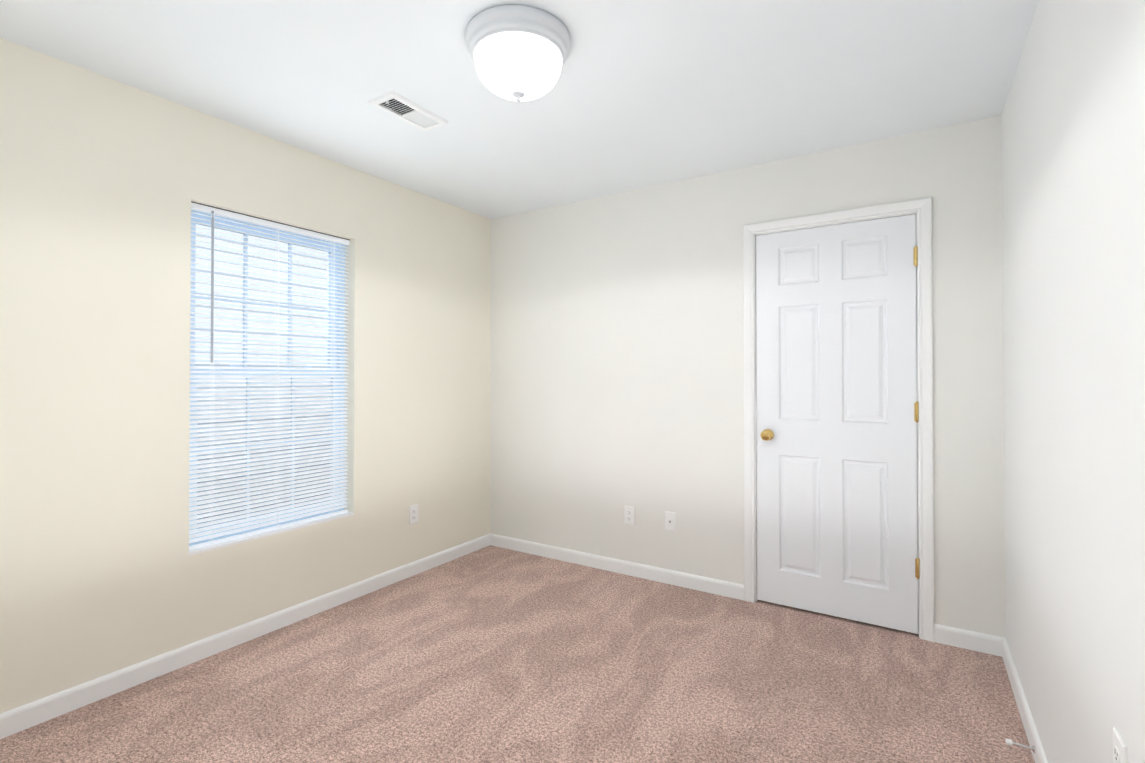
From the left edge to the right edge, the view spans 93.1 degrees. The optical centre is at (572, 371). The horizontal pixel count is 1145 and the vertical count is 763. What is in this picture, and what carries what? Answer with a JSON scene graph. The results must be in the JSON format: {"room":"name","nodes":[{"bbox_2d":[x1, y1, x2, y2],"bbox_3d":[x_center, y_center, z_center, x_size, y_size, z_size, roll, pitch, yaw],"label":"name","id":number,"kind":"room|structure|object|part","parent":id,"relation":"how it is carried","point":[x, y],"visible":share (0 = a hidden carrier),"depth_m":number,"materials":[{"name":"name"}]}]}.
{"room":"empty bedroom","nodes":[
{"label":"empty bedroom","id":0,"kind":"room"},
{"bbox_2d":[0,38,490,713],"bbox_3d":[-1.620,0.060,2.631,0.160,2.440,3.740,0,-1,32],"label":"wall","id":1,"kind":"structure","parent":0,"point":[104,182],"depth_m":2.28,"materials":[{"name":"beige paint"}]},
{"bbox_2d":[0,533,491,738],"bbox_3d":[-1.548,1.239,2.574,0.013,0.083,3.500,0,-1,32],"label":"baseboard","id":2,"kind":"structure","parent":1,"relation":"attached to","point":[27,716],"depth_m":2.41,"materials":[{"name":"white paint"}]},
{"bbox_2d":[189,210,344,545],"bbox_3d":[-1.566,0.027,2.799,0.072,1.570,0.825,0,-1,32],"label":"window unit","id":3,"kind":"structure","parent":1,"relation":"in","point":[246,281],"depth_m":2.82,"materials":[{"name":"white plastic"}]},
{"bbox_2d":[189,201,349,549],"bbox_3d":[-1.500,0.021,2.757,0.040,1.557,0.813,0,-1,32],"label":"mini blind","id":4,"kind":"object","parent":3,"relation":"attached to","point":[211,210],"visible":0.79,"depth_m":2.70,"materials":[{"name":"white plastic"}]},
{"bbox_2d":[189,512,353,555],"bbox_3d":[-1.498,0.806,2.749,0.088,0.012,0.825,0,-1,32],"label":"window sill","id":5,"kind":"structure","parent":1,"relation":"attached to","point":[252,537],"depth_m":2.67,"materials":[{"name":"white paint"}]},
{"bbox_2d":[409,504,417,524],"bbox_3d":[-1.005,0.905,3.436,0.008,0.115,0.070,0,-1,32],"label":"electrical outlet","id":6,"kind":"object","parent":1,"relation":"attached to","point":[413,513],"visible":1,"depth_m":3.43,"materials":[{"name":"white plastic"}]},
{"bbox_2d":[0,545,1034,762],"bbox_3d":[-0.236,1.323,1.860,3.410,0.100,4.040,0,-1,32],"label":"floor","id":7,"kind":"structure","parent":0,"point":[491,654],"depth_m":2.17,"materials":[{"name":"carpet"}]},
{"bbox_2d":[0,0,1038,218],"bbox_3d":[-0.236,-1.216,1.884,3.410,0.100,4.040,0,-1,32],"label":"ceiling","id":8,"kind":"structure","parent":0,"point":[640,94],"depth_m":2.15,"materials":[{"name":"white paint"}]},
{"bbox_2d":[368,91,447,130],"bbox_3d":[-0.729,-1.155,2.424,0.158,0.013,0.325,0,-1,32],"label":"ceiling vent","id":9,"kind":"object","parent":8,"relation":"in","point":[404,109],"visible":1,"depth_m":2.41,"materials":[{"name":"white metal"}]},
{"bbox_2d":[465,5,570,101],"bbox_3d":[-0.190,-1.055,1.900,0.369,0.222,0.369,0,-1,32],"label":"flush-mount light","id":10,"kind":"object","parent":8,"relation":"attached to","point":[518,53],"visible":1,"depth_m":1.79,"materials":[{"name":"white glass"}]},
{"bbox_2d":[490,115,1004,637],"bbox_3d":[0.684,0.067,3.325,3.310,2.440,0.140,0,-1,32],"label":"wall","id":11,"kind":"structure","parent":0,"point":[616,363],"depth_m":3.23,"materials":[{"name":"beige paint"}]},
{"bbox_2d":[492,534,743,599],"bbox_3d":[0.187,1.248,3.539,1.848,0.083,0.013,0,-1,32],"label":"baseboard","id":12,"kind":"structure","parent":11,"relation":"attached to","point":[695,582],"depth_m":3.43,"materials":[{"name":"white paint"}]},
{"bbox_2d":[624,506,634,524],"bbox_3d":[0.360,0.913,3.435,0.070,0.115,0.008,0,-1,32],"label":"electrical outlet","id":13,"kind":"object","parent":11,"relation":"attached to","point":[629,515],"visible":1,"depth_m":3.43,"materials":[{"name":"white plastic"}]},
{"bbox_2d":[665,511,675,531],"bbox_3d":[0.591,0.910,3.284,0.070,0.115,0.016,0,-1,32],"label":"outlet plate","id":14,"kind":"object","parent":11,"relation":"attached to","point":[670,521],"visible":1,"depth_m":3.29,"materials":[{"name":"white plastic"}]},
{"bbox_2d":[756,214,919,633],"bbox_3d":[1.341,0.252,2.808,0.765,2.030,0.102,0,-1,32],"label":"door","id":15,"kind":"structure","parent":11,"relation":"in","point":[836,400],"depth_m":2.80,"materials":[{"name":"white paint"}]},
{"bbox_3d":[1.061,0.349,2.964,0.064,0.064,0.068,0,-1,32],"label":"knob","id":16,"kind":"part","parent":15,"relation":"part of","materials":[{"name":"gold metal"}]},
{"bbox_3d":[1.662,-0.558,2.624,0.018,0.104,0.014,0,-1,32],"label":"door hinge","id":17,"kind":"part","parent":15,"relation":"part of","materials":[{"name":"gold metal"}]},
{"bbox_3d":[1.662,0.195,2.617,0.018,0.104,0.014,0,-1,32],"label":"door hinge","id":18,"kind":"part","parent":15,"relation":"part of","materials":[{"name":"gold metal"}]},
{"bbox_3d":[1.662,0.948,2.610,0.018,0.104,0.014,0,-1,32],"label":"door hinge","id":19,"kind":"part","parent":15,"relation":"part of","materials":[{"name":"gold metal"}]},
{"bbox_2d":[743,197,933,641],"bbox_3d":[1.372,0.228,2.865,0.886,2.110,0.136,0,-1,32],"label":"door frame","id":20,"kind":"structure","parent":11,"relation":"attached to","point":[922,208],"depth_m":2.65,"materials":[{"name":"white paint"}]},
{"bbox_2d":[1002,0,1144,762],"bbox_3d":[1.057,0.045,0.934,0.120,2.440,3.740,0,-1,32],"label":"wall","id":21,"kind":"structure","parent":0,"point":[1073,179],"depth_m":1.33,"materials":[{"name":"beige paint"}]},
{"bbox_2d":[996,636,1047,762],"bbox_3d":[1.001,1.223,0.958,0.013,0.083,3.500,0,-1,32],"label":"baseboard","id":22,"kind":"structure","parent":21,"relation":"attached to","point":[1002,649],"depth_m":2.00,"materials":[{"name":"white paint"}]},
{"bbox_2d":[1006,739,1035,752],"bbox_3d":[1.469,1.227,1.778,0.074,0.022,0.022,0,-1,32],"label":"doorstop","id":23,"kind":"object","parent":22,"relation":"attached to","point":[1009,742],"visible":0.98,"depth_m":1.78,"materials":[{"name":"silver metal"}]},
{"bbox_2d":[1113,727,1127,762],"bbox_3d":[1.061,0.766,1.052,0.008,0.115,0.070,0,-1,32],"label":"electrical outlet","id":24,"kind":"object","parent":21,"relation":"attached to","point":[1119,750],"visible":1,"depth_m":1.05,"materials":[{"name":"white plastic"}]},
{"label":"outside","id":25,"kind":"structure","parent":0,"visible":0},
{"bbox_2d":[195,224,329,528],"bbox_3d":[-3.896,-1.198,4.973,0.100,7.000,13.000,0,-1,32],"label":"window glass","id":26,"kind":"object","parent":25,"point":[252,286],"depth_m":5.77,"materials":[{"name":"white"}]}
]}

